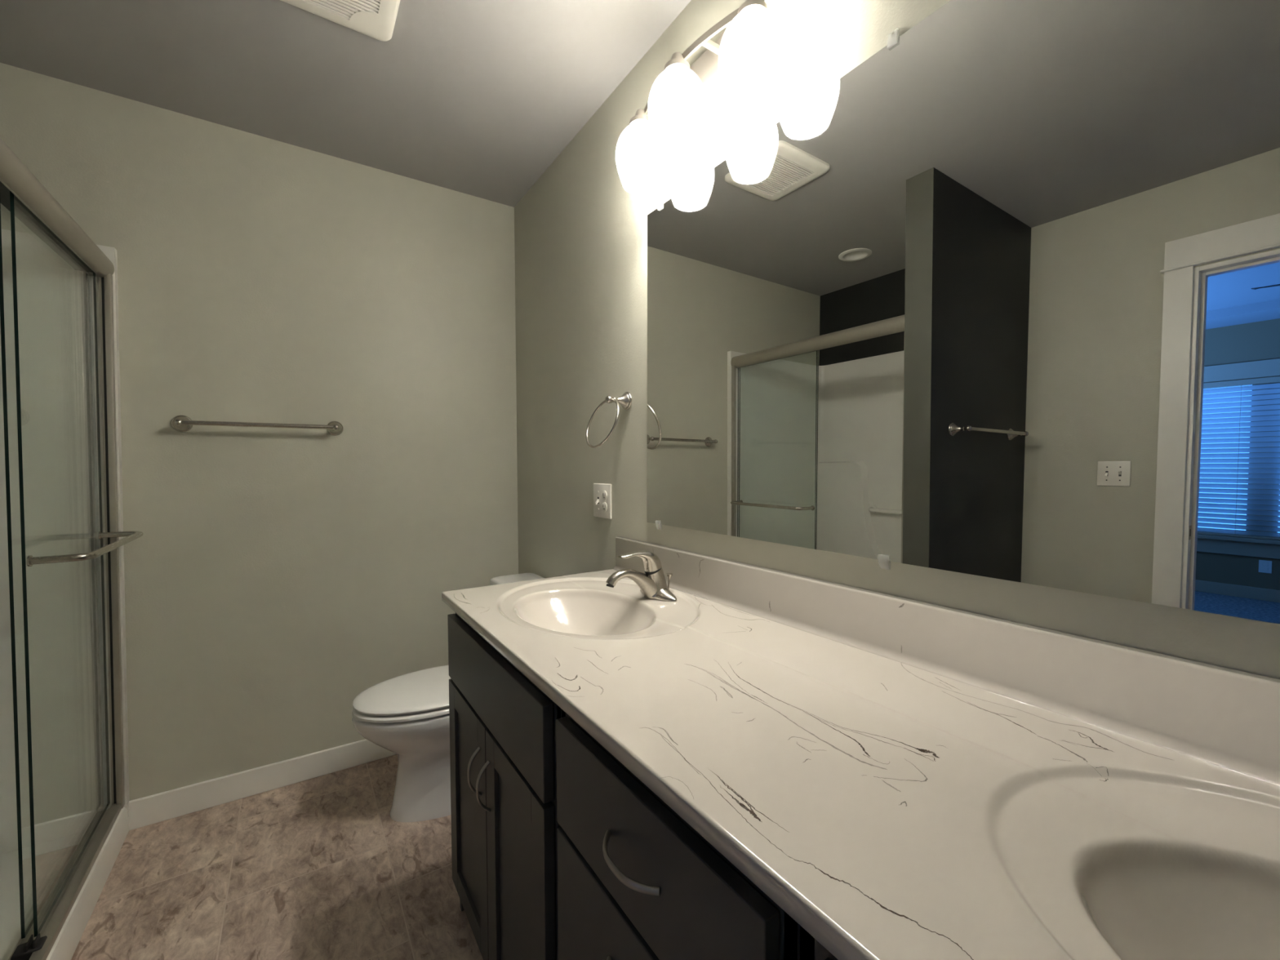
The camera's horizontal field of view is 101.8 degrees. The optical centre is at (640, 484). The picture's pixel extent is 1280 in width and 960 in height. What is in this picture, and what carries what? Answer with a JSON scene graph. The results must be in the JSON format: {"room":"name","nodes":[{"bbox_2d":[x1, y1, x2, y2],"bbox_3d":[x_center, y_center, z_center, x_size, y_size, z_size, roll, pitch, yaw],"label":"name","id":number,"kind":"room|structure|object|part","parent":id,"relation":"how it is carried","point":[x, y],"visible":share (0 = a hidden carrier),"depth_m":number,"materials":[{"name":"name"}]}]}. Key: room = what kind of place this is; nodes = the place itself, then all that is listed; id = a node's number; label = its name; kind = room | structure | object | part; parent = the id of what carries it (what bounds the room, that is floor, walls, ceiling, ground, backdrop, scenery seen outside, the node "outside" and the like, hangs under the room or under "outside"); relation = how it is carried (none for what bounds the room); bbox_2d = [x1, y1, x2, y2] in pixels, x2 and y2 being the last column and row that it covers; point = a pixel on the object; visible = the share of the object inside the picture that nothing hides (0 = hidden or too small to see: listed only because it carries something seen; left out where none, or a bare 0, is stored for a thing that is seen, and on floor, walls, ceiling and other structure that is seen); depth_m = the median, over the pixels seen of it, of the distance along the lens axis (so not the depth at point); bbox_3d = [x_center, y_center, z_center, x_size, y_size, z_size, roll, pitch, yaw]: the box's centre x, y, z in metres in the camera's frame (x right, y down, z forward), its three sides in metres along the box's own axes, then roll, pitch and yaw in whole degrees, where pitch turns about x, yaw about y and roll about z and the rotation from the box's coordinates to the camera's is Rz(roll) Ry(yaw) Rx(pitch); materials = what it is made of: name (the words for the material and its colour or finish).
{"room":"bathroom","nodes":[
{"label":"bathroom","id":0,"kind":"room"},
{"bbox_2d":[0,62,518,800],"bbox_3d":[-1.550,-0.057,1.915,2.472,2.438,0.120,-2,3,-34],"label":"wall","id":1,"kind":"structure","parent":0,"point":[275,577],"depth_m":1.97,"materials":[{"name":"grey paint"}]},
{"bbox_2d":[170,415,343,435],"bbox_3d":[-1.381,-0.216,1.903,0.516,0.058,0.078,-2,3,-34],"label":"towel bar","id":2,"kind":"object","parent":1,"relation":"attached to","point":[179,423],"visible":1,"depth_m":1.85,"materials":[{"name":"silver metal"}]},
{"bbox_3d":[-1.572,-0.211,1.775,0.058,0.058,0.078,-2,3,-34],"label":"post","id":3,"kind":"part","parent":2,"relation":"part of","materials":[{"name":"silver metal"}]},
{"bbox_3d":[-1.190,-0.222,2.030,0.058,0.058,0.078,-2,3,-34],"label":"post","id":4,"kind":"part","parent":2,"relation":"part of","materials":[{"name":"silver metal"}]},
{"bbox_2d":[128,738,397,830],"bbox_3d":[-1.157,1.104,2.139,1.382,0.098,0.013,-2,3,-34],"label":"baseboard","id":5,"kind":"structure","parent":1,"relation":"attached to","point":[164,806],"depth_m":1.93,"materials":[{"name":"white paint"}]},
{"bbox_2d":[71,754,483,959],"bbox_3d":[-0.737,1.235,0.749,2.472,0.060,3.040,-2,3,-34],"label":"floor","id":6,"kind":"structure","parent":0,"point":[320,868],"depth_m":1.53,"materials":[{"name":"stone"}]},
{"bbox_2d":[0,229,129,959],"bbox_3d":[-1.760,0.228,1.020,0.878,1.937,1.151,-2,3,-34],"label":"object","id":7,"kind":"structure","parent":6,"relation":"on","point":[51,291],"depth_m":1.62,"materials":[{"name":"white plastic"}]},
{"bbox_2d":[0,137,143,959],"bbox_3d":[-1.418,0.185,1.261,0.156,1.806,1.128,-2,3,-34],"label":"shower door","id":8,"kind":"structure","parent":7,"relation":"attached to","point":[21,193],"depth_m":1.43,"materials":[{"name":"clear glass"}]},
{"bbox_2d":[26,555,32,566],"bbox_3d":[-1.413,0.177,1.203,0.004,0.026,0.026,-2,3,-34],"label":"washer","id":9,"kind":"object","parent":8,"relation":"in","point":[29,558],"depth_m":1.20,"materials":[{"name":"silver metal"}]},
{"bbox_3d":[-1.596,0.185,1.425,0.024,1.732,0.578,-2,3,-34],"label":"glass panel","id":10,"kind":"part","parent":8,"relation":"part of","materials":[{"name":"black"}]},
{"bbox_3d":[-1.571,0.185,1.430,0.024,1.732,0.578,-2,3,-34],"label":"glass panel","id":11,"kind":"part","parent":8,"relation":"part of","materials":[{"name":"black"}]},
{"bbox_2d":[351,573,544,822],"bbox_3d":[-0.667,0.781,1.952,0.731,0.755,0.450,-2,3,-34],"label":"toilet","id":12,"kind":"object","parent":6,"relation":"on","point":[406,715],"visible":0.38,"depth_m":1.80,"materials":[{"name":"white ceramic"}]},
{"bbox_3d":[-0.762,0.759,1.887,0.500,0.017,0.370,-2,3,-34],"label":"seat","id":13,"kind":"part","parent":12,"relation":"part of","materials":[{"name":"white plastic"}]},
{"bbox_3d":[-0.760,0.735,1.888,0.499,0.020,0.366,-2,3,-34],"label":"lid","id":14,"kind":"part","parent":12,"relation":"part of","materials":[{"name":"white plastic"}]},
{"bbox_3d":[-0.710,0.966,1.930,0.626,0.388,0.368,-2,3,-34],"label":"bowl","id":15,"kind":"part","parent":12,"relation":"part of","materials":[{"name":"white ceramic"}]},
{"bbox_3d":[-0.445,0.413,2.086,0.195,0.030,0.450,-2,3,-34],"label":"tank lid","id":16,"kind":"part","parent":12,"relation":"part of","materials":[{"name":"white ceramic"}]},
{"bbox_2d":[447,613,561,959],"bbox_3d":[-0.118,0.750,1.284,0.578,0.865,0.674,-2,3,-34],"label":"base cabinet","id":17,"kind":"object","parent":6,"relation":"on","point":[503,726],"visible":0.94,"depth_m":1.08,"materials":[{"name":"grey paint"}]},
{"bbox_3d":[-0.422,0.810,1.291,0.019,0.557,0.320,-2,3,-34],"label":"door","id":18,"kind":"part","parent":17,"relation":"part of","materials":[{"name":"grey paint"}]},
{"bbox_3d":[-0.373,0.648,1.168,0.030,0.113,0.012,-2,3,-34],"label":"handle","id":19,"kind":"part","parent":17,"relation":"part of","materials":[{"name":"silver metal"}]},
{"bbox_3d":[-0.336,0.650,1.113,0.030,0.113,0.012,-2,3,-34],"label":"handle","id":20,"kind":"part","parent":17,"relation":"part of","materials":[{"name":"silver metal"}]},
{"bbox_3d":[-0.333,0.443,1.142,0.019,0.167,0.644,-2,3,-34],"label":"false drawer","id":21,"kind":"part","parent":17,"relation":"part of","materials":[{"name":"grey paint"}]},
{"bbox_3d":[-0.242,0.820,1.022,0.019,0.557,0.320,-2,3,-34],"label":"door","id":22,"kind":"part","parent":17,"relation":"part of","materials":[{"name":"grey paint"}]},
{"bbox_2d":[441,536,1279,959],"bbox_3d":[0.208,0.325,0.794,0.565,0.241,1.831,-2,3,-34],"label":"countertop","id":23,"kind":"structure","parent":17,"relation":"on","point":[904,779],"depth_m":0.59,"materials":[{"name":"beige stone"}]},
{"bbox_2d":[492,576,706,641],"bbox_3d":[-0.111,0.359,1.294,0.477,0.137,0.612,-2,3,-34],"label":"sink basin","id":24,"kind":"object","parent":23,"relation":"in","point":[558,608],"depth_m":1.37,"materials":[{"name":"white ceramic"}]},
{"bbox_2d":[605,550,677,601],"bbox_3d":[-0.003,0.238,1.370,0.188,0.134,0.146,-1,2,-9],"label":"faucet","id":25,"kind":"object","parent":23,"relation":"on","point":[652,584],"visible":1,"depth_m":1.34,"materials":[{"name":"silver metal"}]},
{"bbox_3d":[-0.014,0.260,1.339,0.167,0.092,0.054,-2,3,-34],"label":"spout","id":26,"kind":"part","parent":25,"relation":"part of","materials":[{"name":"silver metal"}]},
{"bbox_3d":[0.001,0.200,1.347,0.125,0.056,0.045,-2,3,-34],"label":"lever","id":27,"kind":"part","parent":25,"relation":"part of","materials":[{"name":"silver metal"}]},
{"bbox_3d":[0.046,0.282,1.380,0.058,0.026,0.158,-2,3,-34],"label":"plate","id":28,"kind":"part","parent":25,"relation":"part of","materials":[{"name":"silver metal"}]},
{"bbox_3d":[0.078,0.263,1.401,0.018,0.049,0.018,-2,3,-34],"label":"lift rod","id":29,"kind":"part","parent":25,"relation":"part of","materials":[{"name":"silver metal"}]},
{"bbox_2d":[968,760,1279,959],"bbox_3d":[0.547,0.395,0.309,0.477,0.137,0.614,-2,3,-34],"label":"sink basin","id":30,"kind":"object","parent":23,"relation":"in","point":[1069,860],"depth_m":0.47,"materials":[{"name":"white ceramic"}]},
{"bbox_2d":[556,709,799,959],"bbox_3d":[0.204,0.768,0.802,0.578,0.865,0.483,-2,3,-34],"label":"base cabinet","id":31,"kind":"object","parent":6,"relation":"on","point":[636,881],"visible":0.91,"depth_m":0.63,"materials":[{"name":"grey paint"}]},
{"bbox_3d":[-0.003,0.688,0.658,0.019,0.267,0.439,-2,3,-34],"label":"drawer","id":32,"kind":"part","parent":31,"relation":"part of","materials":[{"name":"grey paint"}]},
{"bbox_3d":[-0.021,0.462,0.632,0.031,0.012,0.119,-2,3,-34],"label":"handle","id":33,"kind":"part","parent":31,"relation":"part of","materials":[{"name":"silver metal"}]},
{"bbox_2d":[799,924,838,959],"bbox_3d":[0.525,0.786,0.321,0.578,0.865,0.674,-2,3,-34],"label":"base cabinet","id":34,"kind":"object","parent":6,"relation":"on","point":[810,948],"visible":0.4,"depth_m":0.44,"materials":[{"name":"grey paint"}]},
{"bbox_2d":[0,0,691,207],"bbox_3d":[-0.744,-1.281,0.652,2.472,0.100,3.040,-2,3,-34],"label":"ceiling","id":35,"kind":"structure","parent":0,"point":[477,98],"depth_m":1.58,"materials":[{"name":"grey paint"}]},
{"bbox_2d":[280,0,399,41],"bbox_3d":[-0.755,-1.244,1.262,0.313,0.019,0.313,-2,3,-34],"label":"ceiling vent","id":36,"kind":"object","parent":35,"relation":"in","point":[375,19],"visible":1,"depth_m":1.37,"materials":[{"name":"white plastic"}]},
{"bbox_2d":[514,0,1279,679],"bbox_3d":[0.238,-0.040,1.353,0.120,2.438,2.800,-2,3,-34],"label":"wall","id":37,"kind":"structure","parent":0,"point":[580,237],"depth_m":1.61,"materials":[{"name":"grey paint"}]},
{"bbox_2d":[593,483,611,519],"bbox_3d":[-0.136,0.056,1.795,0.017,0.118,0.121,-2,3,-34],"label":"outlet","id":38,"kind":"object","parent":37,"relation":"attached to","point":[602,492],"visible":1,"depth_m":1.79,"materials":[{"name":"white plastic"}]},
{"bbox_2d":[601,490,607,500],"bbox_3d":[-0.123,0.037,1.776,0.003,0.033,0.033,-2,3,-34],"label":"receptacle","id":39,"kind":"object","parent":38,"relation":"attached to","point":[604,493],"depth_m":1.77,"materials":[{"name":"white plastic"}]},
{"bbox_2d":[601,502,607,511],"bbox_3d":[-0.123,0.076,1.777,0.003,0.033,0.033,-2,3,-34],"label":"receptacle","id":40,"kind":"object","parent":38,"relation":"attached to","point":[604,504],"depth_m":1.77,"materials":[{"name":"white plastic"}]},
{"bbox_2d":[585,391,631,448],"bbox_3d":[-0.097,-0.204,1.634,0.119,0.181,0.168,-2,3,-34],"label":"towel ring","id":41,"kind":"object","parent":37,"relation":"attached to","point":[625,400],"visible":1,"depth_m":1.63,"materials":[{"name":"silver metal"}]},
{"bbox_3d":[-0.075,-0.265,1.634,0.078,0.058,0.058,-2,3,-34],"label":"post","id":42,"kind":"part","parent":41,"relation":"part of","materials":[{"name":"silver metal"}]},
{"bbox_2d":[615,0,786,195],"bbox_3d":[0.108,-0.935,1.228,0.192,0.264,0.547,-2,3,-34],"label":"vanity light","id":43,"kind":"object","parent":37,"relation":"attached to","point":[748,60],"visible":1,"depth_m":1.16,"materials":[{"name":"white glass"}]},
{"bbox_3d":[0.001,-0.886,1.405,0.137,0.154,0.137,-2,3,-34],"label":"lamp shade","id":44,"kind":"part","parent":43,"relation":"part of","materials":[{"name":"white glass"}]},
{"bbox_3d":[0.086,-0.879,1.215,0.137,0.154,0.137,-2,3,-34],"label":"lamp shade","id":45,"kind":"part","parent":43,"relation":"part of","materials":[{"name":"white glass"}]},
{"bbox_3d":[0.175,-0.993,1.186,0.085,0.012,0.012,-2,3,-34],"label":"arm","id":46,"kind":"part","parent":43,"relation":"part of","materials":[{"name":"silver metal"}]},
{"bbox_3d":[0.229,-0.874,1.064,0.137,0.154,0.137,-2,3,-34],"label":"lamp shade","id":47,"kind":"part","parent":43,"relation":"part of","materials":[{"name":"white glass"}]},
{"bbox_2d":[647,0,1279,623],"bbox_3d":[0.441,-0.318,0.921,0.008,0.909,1.514,-2,3,-34],"label":"mirror","id":48,"kind":"object","parent":37,"relation":"attached to","point":[1000,298],"visible":1,"depth_m":0.77,"materials":[{"name":"white mirror"}]}
]}

